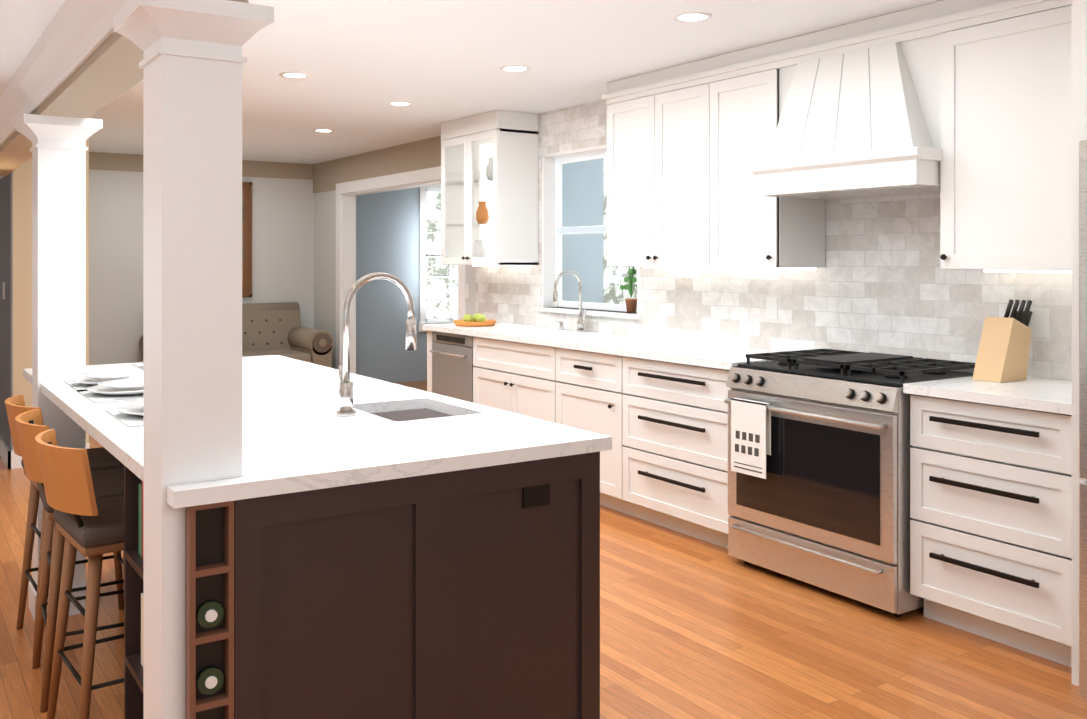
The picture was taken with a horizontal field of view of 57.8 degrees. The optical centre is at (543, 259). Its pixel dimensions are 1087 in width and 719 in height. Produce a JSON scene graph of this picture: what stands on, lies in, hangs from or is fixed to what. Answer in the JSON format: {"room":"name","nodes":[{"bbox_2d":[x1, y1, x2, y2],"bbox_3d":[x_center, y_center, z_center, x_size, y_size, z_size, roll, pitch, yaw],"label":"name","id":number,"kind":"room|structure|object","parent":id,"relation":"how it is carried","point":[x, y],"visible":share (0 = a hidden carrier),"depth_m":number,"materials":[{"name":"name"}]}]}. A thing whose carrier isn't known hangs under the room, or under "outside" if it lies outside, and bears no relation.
{"room":"kitchen","nodes":[
{"label":"kitchen","id":0,"kind":"room"},
{"bbox_2d":[0,0,64,95],"bbox_3d":[-5.085,-0.920,2.589,6.570,0.460,18.000,0,0,-34],"label":"ceiling","id":1,"kind":"structure","parent":0,"point":[24,24],"depth_m":2.94,"materials":[{"name":"white paint"}]},
{"bbox_2d":[0,138,88,450],"bbox_3d":[-5.165,0.175,9.439,0.482,2.450,6.500,0,0,-34],"label":"wall","id":2,"kind":"structure","parent":0,"point":[16,270],"depth_m":6.66,"materials":[{"name":"beige paint"}]},
{"bbox_2d":[3,282,4,298],"bbox_3d":[-3.813,0.220,6.963,0.006,0.120,0.080,0,0,-34],"label":"light switch","id":3,"kind":"object","parent":2,"relation":"attached to","point":[3,290],"visible":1,"depth_m":6.94,"materials":[{"name":"white plastic"}]},
{"bbox_2d":[0,435,12,468],"bbox_3d":[-5.368,1.340,9.293,0.018,0.120,6.518,0,0,-34],"label":"baseboard","id":4,"kind":"structure","parent":2,"relation":"attached to","point":[11,459],"depth_m":6.71,"materials":[{"name":"white"}]},
{"bbox_2d":[13,443,88,468],"bbox_3d":[-3.352,1.340,6.730,0.460,0.120,0.018,0,0,-34],"label":"baseboard","id":5,"kind":"structure","parent":2,"relation":"attached to","point":[17,459],"depth_m":6.60,"materials":[{"name":"white"}]},
{"bbox_2d":[0,0,127,178],"bbox_3d":[-2.304,-0.637,4.436,0.288,0.105,18.000,0,0,-34],"label":"ceiling beam","id":6,"kind":"structure","parent":2,"relation":"attached to","point":[76,34],"depth_m":3.04,"materials":[{"name":"white paint"}]},
{"bbox_2d":[0,0,247,175],"bbox_3d":[-2.187,-0.802,4.316,0.170,0.495,5.330,0,0,-34],"label":"header beam","id":7,"kind":"structure","parent":0,"point":[107,71],"depth_m":3.20,"materials":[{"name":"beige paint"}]},
{"bbox_2d":[89,152,313,364],"bbox_3d":[-3.656,0.175,10.224,2.900,2.450,0.162,0,0,-34],"label":"wall","id":8,"kind":"structure","parent":0,"point":[282,232],"depth_m":9.87,"materials":[{"name":"white paint"}]},
{"bbox_2d":[242,182,251,296],"bbox_3d":[-3.479,-0.210,10.229,0.900,1.220,0.046,0,0,-34],"label":"framed painting","id":9,"kind":"object","parent":8,"relation":"attached to","point":[246,239],"visible":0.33,"depth_m":10.44,"materials":[{"name":"brown wood"}]},
{"bbox_2d":[313,136,475,316],"bbox_3d":[-1.538,0.175,9.374,0.012,2.450,3.620,0,0,-34],"label":"wall band","id":10,"kind":"object","parent":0,"point":[401,158],"visible":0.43,"depth_m":9.27,"materials":[{"name":"beige paint"}]},
{"bbox_2d":[356,187,449,382],"bbox_3d":[-0.591,0.175,12.026,4.200,2.450,0.150,0,0,-34],"label":"wall","id":11,"kind":"structure","parent":0,"point":[387,231],"depth_m":11.16,"materials":[{"name":"blue paint"}]},
{"bbox_2d":[418,184,457,331],"bbox_3d":[-0.926,-0.035,11.726,1.270,1.730,0.100,0,0,-34],"label":"room window","id":12,"kind":"structure","parent":11,"relation":"in","point":[423,256],"depth_m":11.39,"materials":[{"name":"white"}]},
{"bbox_2d":[314,190,636,368],"bbox_3d":[1.539,0.175,4.888,0.150,2.450,14.500,0,0,-34],"label":"wall","id":13,"kind":"structure","parent":0,"point":[324,261],"depth_m":10.60,"materials":[{"name":"white paint"}]},
{"bbox_2d":[336,166,465,373],"bbox_3d":[-1.333,0.305,9.193,0.172,2.190,2.770,0,0,-34],"label":"door frame","id":14,"kind":"structure","parent":13,"relation":"attached to","point":[347,193],"depth_m":10.21,"materials":[{"name":"white"}]},
{"bbox_2d":[537,145,640,318],"bbox_3d":[0.347,-0.190,6.641,0.195,1.120,1.140,0,0,-34],"label":"kitchen window","id":15,"kind":"structure","parent":13,"relation":"in","point":[553,230],"depth_m":7.06,"materials":[{"name":"white wood"}]},
{"bbox_2d":[620,266,636,312],"bbox_3d":[0.557,0.174,6.302,0.078,0.330,0.201,0,0,-34],"label":"herb plant","id":16,"kind":"object","parent":15,"relation":"on","point":[631,304],"visible":0.81,"depth_m":6.28,"materials":[{"name":"green plant"}]},
{"bbox_2d":[602,61,696,267],"bbox_3d":[0.779,-0.504,5.557,0.344,1.088,0.943,0,0,-34],"label":"upper cabinet","id":17,"kind":"object","parent":13,"relation":"attached to","point":[652,116],"depth_m":5.50,"materials":[{"name":"white wood"}]},
{"bbox_2d":[473,265,1071,272],"bbox_3d":[0.840,0.047,5.678,0.040,0.010,4.990,0,0,-34],"label":"light","id":18,"kind":"object","parent":17,"relation":"attached to","point":[814,267],"depth_m":5.04,"materials":[{"name":"white"}]},
{"bbox_2d":[697,45,828,269],"bbox_3d":[1.117,-0.504,5.048,0.344,1.088,0.531,0,0,-34],"label":"upper cabinet","id":19,"kind":"object","parent":13,"relation":"attached to","point":[750,216],"depth_m":4.92,"materials":[{"name":"white wood"}]},
{"bbox_2d":[476,100,1071,380],"bbox_3d":[0.890,-0.265,5.718,0.012,1.570,5.160,0,0,-34],"label":"tile backsplash","id":20,"kind":"structure","parent":13,"relation":"attached to","point":[882,282],"depth_m":4.84,"materials":[{"name":"tile"}]},
{"bbox_2d":[465,284,468,298],"bbox_3d":[-0.620,0.257,7.976,0.006,0.115,0.075,0,0,-34],"label":"electrical outlet plate","id":21,"kind":"object","parent":20,"relation":"attached to","point":[466,285],"depth_m":7.96,"materials":[{"name":"white plastic"}]},
{"bbox_2d":[533,287,539,302],"bbox_3d":[-0.051,0.257,7.118,0.006,0.115,0.075,0,0,-34],"label":"electrical outlet plate","id":22,"kind":"object","parent":20,"relation":"attached to","point":[536,290],"depth_m":7.11,"materials":[{"name":"white plastic"}]},
{"bbox_2d":[766,297,777,318],"bbox_3d":[1.211,0.258,5.219,0.006,0.115,0.075,0,0,-34],"label":"electrical outlet plate","id":23,"kind":"object","parent":20,"relation":"attached to","point":[771,302],"depth_m":5.22,"materials":[{"name":"white plastic"}]},
{"bbox_2d":[1031,308,1049,337],"bbox_3d":[2.019,0.258,4.003,0.006,0.115,0.075,0,0,-34],"label":"electrical outlet plate","id":24,"kind":"object","parent":20,"relation":"attached to","point":[1040,322],"depth_m":4.00,"materials":[{"name":"white plastic"}]},
{"bbox_2d":[761,3,932,171],"bbox_3d":[1.458,-0.749,4.426,0.464,0.598,0.800,0,0,-34],"label":"upper cabinet","id":25,"kind":"object","parent":13,"relation":"attached to","point":[859,94],"depth_m":4.29,"materials":[{"name":"white wood"}]},
{"bbox_2d":[751,34,942,199],"bbox_3d":[1.439,-0.671,4.413,0.509,0.753,0.904,0,0,-34],"label":"range hood","id":26,"kind":"object","parent":25,"relation":"attached to","point":[853,115],"depth_m":4.27,"materials":[{"name":"white wood"}]},
{"bbox_2d":[933,0,1086,275],"bbox_3d":[1.942,-0.504,3.806,0.344,1.088,0.692,0,0,-34],"label":"upper cabinet","id":27,"kind":"object","parent":13,"relation":"attached to","point":[973,112],"depth_m":3.76,"materials":[{"name":"white wood"}]},
{"bbox_2d":[89,0,942,163],"bbox_3d":[1.649,-1.100,7.062,9.260,0.100,18.000,0,0,-34],"label":"ceiling","id":28,"kind":"structure","parent":0,"point":[363,63],"depth_m":5.10,"materials":[{"name":"white paint"}]},
{"bbox_2d":[279,72,309,78],"bbox_3d":[-1.415,-1.057,5.603,0.168,0.026,0.168,0,0,-43],"label":"recessed light","id":29,"kind":"object","parent":28,"relation":"in","point":[294,75],"depth_m":5.59,"materials":[{"name":"white"}]},
{"bbox_2d":[313,129,333,131],"bbox_3d":[-1.788,-1.057,8.008,0.168,0.026,0.168,0,0,-43],"label":"recessed light","id":30,"kind":"object","parent":28,"relation":"in","point":[316,130],"depth_m":7.99,"materials":[{"name":"white"}]},
{"bbox_2d":[387,101,412,105],"bbox_3d":[-0.964,-1.057,6.623,0.168,0.026,0.168,0,0,-43],"label":"recessed light","id":31,"kind":"object","parent":28,"relation":"in","point":[395,103],"depth_m":6.61,"materials":[{"name":"white"}]},
{"bbox_2d":[500,65,530,71],"bbox_3d":[-0.156,-1.057,5.406,0.168,0.026,0.168,0,0,-43],"label":"recessed light","id":32,"kind":"object","parent":28,"relation":"in","point":[511,68],"depth_m":5.40,"materials":[{"name":"white"}]},
{"bbox_2d":[673,11,711,22],"bbox_3d":[0.643,-1.057,4.257,0.168,0.026,0.168,0,0,-43],"label":"recessed light","id":33,"kind":"object","parent":28,"relation":"in","point":[690,17],"depth_m":4.24,"materials":[{"name":"white"}]},
{"bbox_2d":[0,380,1086,718],"bbox_3d":[-1.158,1.430,5.198,16.000,0.060,18.000,0,0,-34],"label":"floor","id":34,"kind":"structure","parent":0,"point":[692,628],"depth_m":3.52,"materials":[{"name":"brown wood"}]},
{"bbox_2d":[16,114,102,620],"bbox_3d":[-1.941,0.423,3.945,0.278,1.955,0.288,0,0,-34],"label":"column","id":35,"kind":"structure","parent":34,"relation":"on","point":[58,149],"depth_m":3.87,"materials":[{"name":"white paint"}]},
{"bbox_2d":[5,395,123,661],"bbox_3d":[-1.751,0.958,3.675,0.451,0.886,0.412,0,0,-34],"label":"bar stool","id":36,"kind":"object","parent":34,"relation":"on","point":[101,458],"visible":0.38,"depth_m":3.71,"materials":[{"name":"brown wood"}]},
{"bbox_2d":[15,409,123,712],"bbox_3d":[-1.514,0.958,3.294,0.445,0.886,0.400,0,0,-31],"label":"bar stool","id":37,"kind":"object","parent":34,"relation":"on","point":[108,483],"visible":0.46,"depth_m":3.13,"materials":[{"name":"brown wood"}]},
{"bbox_2d":[35,429,123,718],"bbox_3d":[-1.254,0.958,2.922,0.445,0.886,0.400,0,0,-38],"label":"bar stool","id":38,"kind":"object","parent":34,"relation":"on","point":[89,526],"visible":0.67,"depth_m":2.73,"materials":[{"name":"brown wood"}]},
{"bbox_2d":[113,0,273,718],"bbox_3d":[-0.787,0.423,2.208,0.278,1.955,0.288,0,0,-34],"label":"column","id":39,"kind":"structure","parent":34,"relation":"on","point":[192,62],"depth_m":2.13,"materials":[{"name":"white paint"}]},
{"bbox_2d":[139,302,333,367],"bbox_3d":[-3.072,0.930,9.905,1.689,0.940,0.920,0,0,-34],"label":"sofa","id":40,"kind":"object","parent":34,"relation":"on","point":[272,329],"visible":0.31,"depth_m":10.27,"materials":[{"name":"brown fabric"}]},
{"bbox_2d":[31,372,611,718],"bbox_3d":[-1.026,0.957,3.479,1.089,0.885,2.689,0,0,-34],"label":"kitchen island","id":41,"kind":"object","parent":34,"relation":"on","point":[363,548],"depth_m":2.36,"materials":[{"name":"wood"}]},
{"bbox_2d":[139,481,142,665],"bbox_3d":[-0.906,0.970,2.555,0.185,0.820,0.430,0,0,-34],"label":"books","id":42,"kind":"object","parent":41,"relation":"on","point":[141,484],"depth_m":2.65,"materials":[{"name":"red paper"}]},
{"bbox_2d":[41,356,611,491],"bbox_3d":[-1.050,0.497,3.499,1.140,0.035,2.750,0,0,-34],"label":"island countertop","id":43,"kind":"structure","parent":41,"relation":"on","point":[303,422],"depth_m":2.83,"materials":[{"name":"white stone"}]},
{"bbox_2d":[337,272,416,416],"bbox_3d":[-0.529,0.260,3.110,0.268,0.441,0.086,0,0,-34],"label":"faucet","id":44,"kind":"object","parent":43,"relation":"on","point":[345,392],"depth_m":3.04,"materials":[{"name":"silver metal"}]},
{"bbox_2d":[430,330,469,401],"bbox_3d":[-0.377,0.957,7.058,0.609,0.885,0.664,0,0,-34],"label":"dishwasher","id":45,"kind":"object","parent":34,"relation":"on","point":[449,353],"depth_m":6.92,"materials":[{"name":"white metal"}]},
{"bbox_2d":[470,334,567,422],"bbox_3d":[0.062,0.957,6.397,0.609,0.885,1.057,0,0,-34],"label":"base cabinet","id":46,"kind":"object","parent":34,"relation":"on","point":[507,376],"depth_m":6.28,"materials":[{"name":"white wood"}]},
{"bbox_2d":[546,346,609,507],"bbox_3d":[0.478,0.957,5.770,0.609,0.885,0.704,0,0,-34],"label":"base cabinet","id":47,"kind":"object","parent":34,"relation":"on","point":[577,381],"depth_m":5.62,"materials":[{"name":"white wood"}]},
{"bbox_2d":[610,354,730,548],"bbox_3d":[0.892,0.957,5.148,0.609,0.885,0.919,0,0,-34],"label":"base cabinet","id":48,"kind":"object","parent":34,"relation":"on","point":[669,421],"depth_m":4.99,"materials":[{"name":"white wood"}]},
{"bbox_2d":[422,322,783,369],"bbox_3d":[0.254,0.497,6.086,0.632,0.035,3.202,0,0,-34],"label":"countertop","id":49,"kind":"structure","parent":48,"relation":"on","point":[717,357],"depth_m":5.63,"materials":[{"name":"white stone"}]},
{"bbox_2d":[453,313,496,326],"bbox_3d":[-0.500,0.437,7.171,0.320,0.084,0.320,0,0,-34],"label":"fruit tray","id":50,"kind":"object","parent":49,"relation":"on","point":[476,320],"visible":1,"depth_m":7.12,"materials":[{"name":"orange"}]},
{"bbox_2d":[553,270,585,331],"bbox_3d":[0.119,0.275,6.584,0.248,0.411,0.288,0,0,-34],"label":"faucet","id":51,"kind":"object","parent":49,"relation":"in","point":[580,319],"depth_m":6.54,"materials":[{"name":"silver metal"}]},
{"bbox_2d":[724,349,974,616],"bbox_3d":[1.354,0.916,4.339,0.726,0.968,0.910,0,0,-34],"label":"range","id":52,"kind":"object","parent":34,"relation":"on","point":[825,504],"visible":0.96,"depth_m":4.07,"materials":[{"name":"silver metal"}]},
{"bbox_2d":[731,398,770,478],"bbox_3d":[0.916,0.788,4.360,0.035,0.325,0.210,0,0,-34],"label":"towel","id":53,"kind":"object","parent":52,"relation":"hanging from","point":[750,434],"visible":1,"depth_m":4.34,"materials":[{"name":"white fabric"}]},
{"bbox_2d":[910,394,1071,666],"bbox_3d":[1.846,0.957,3.715,0.604,0.885,0.645,0,0,-34],"label":"base cabinet","id":54,"kind":"object","parent":34,"relation":"on","point":[990,510],"depth_m":3.53,"materials":[{"name":"white wood"}]},
{"bbox_2d":[903,376,1071,417],"bbox_3d":[1.833,0.497,3.709,0.632,0.035,0.654,0,0,-34],"label":"countertop","id":55,"kind":"structure","parent":54,"relation":"on","point":[1051,396],"depth_m":3.61,"materials":[{"name":"white stone"}]},
{"bbox_2d":[972,299,1032,382],"bbox_3d":[1.855,0.321,3.958,0.268,0.316,0.120,0,0,-34],"label":"knife block","id":56,"kind":"object","parent":55,"relation":"on","point":[1003,350],"visible":0.98,"depth_m":3.91,"materials":[{"name":"brown wood"}]},
{"bbox_2d":[1079,140,1086,698],"bbox_3d":[2.230,0.510,2.916,0.821,1.780,0.930,0,0,-34],"label":"fridge","id":57,"kind":"object","parent":34,"relation":"on","point":[1083,418],"visible":1,"depth_m":3.10,"materials":[{"name":"silver metal"}]},
{"bbox_2d":[562,158,603,302],"bbox_3d":[1.290,0.175,9.194,4.200,2.450,0.150,0,0,-34],"label":"wall","id":58,"kind":"structure","parent":0,"point":[583,181],"depth_m":8.48,"materials":[{"name":"blue paint"}]},
{"label":"outside","id":59,"kind":"structure","parent":0,"visible":0},
{"bbox_2d":[427,192,457,318],"bbox_3d":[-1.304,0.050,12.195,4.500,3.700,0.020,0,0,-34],"label":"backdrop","id":60,"kind":"structure","parent":59,"point":[438,288],"depth_m":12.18,"materials":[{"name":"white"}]},
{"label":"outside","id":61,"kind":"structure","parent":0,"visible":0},
{"bbox_2d":[604,158,636,303],"bbox_3d":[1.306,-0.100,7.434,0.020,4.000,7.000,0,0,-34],"label":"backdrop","id":62,"kind":"structure","parent":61,"point":[614,277],"depth_m":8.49,"materials":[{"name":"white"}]}
]}

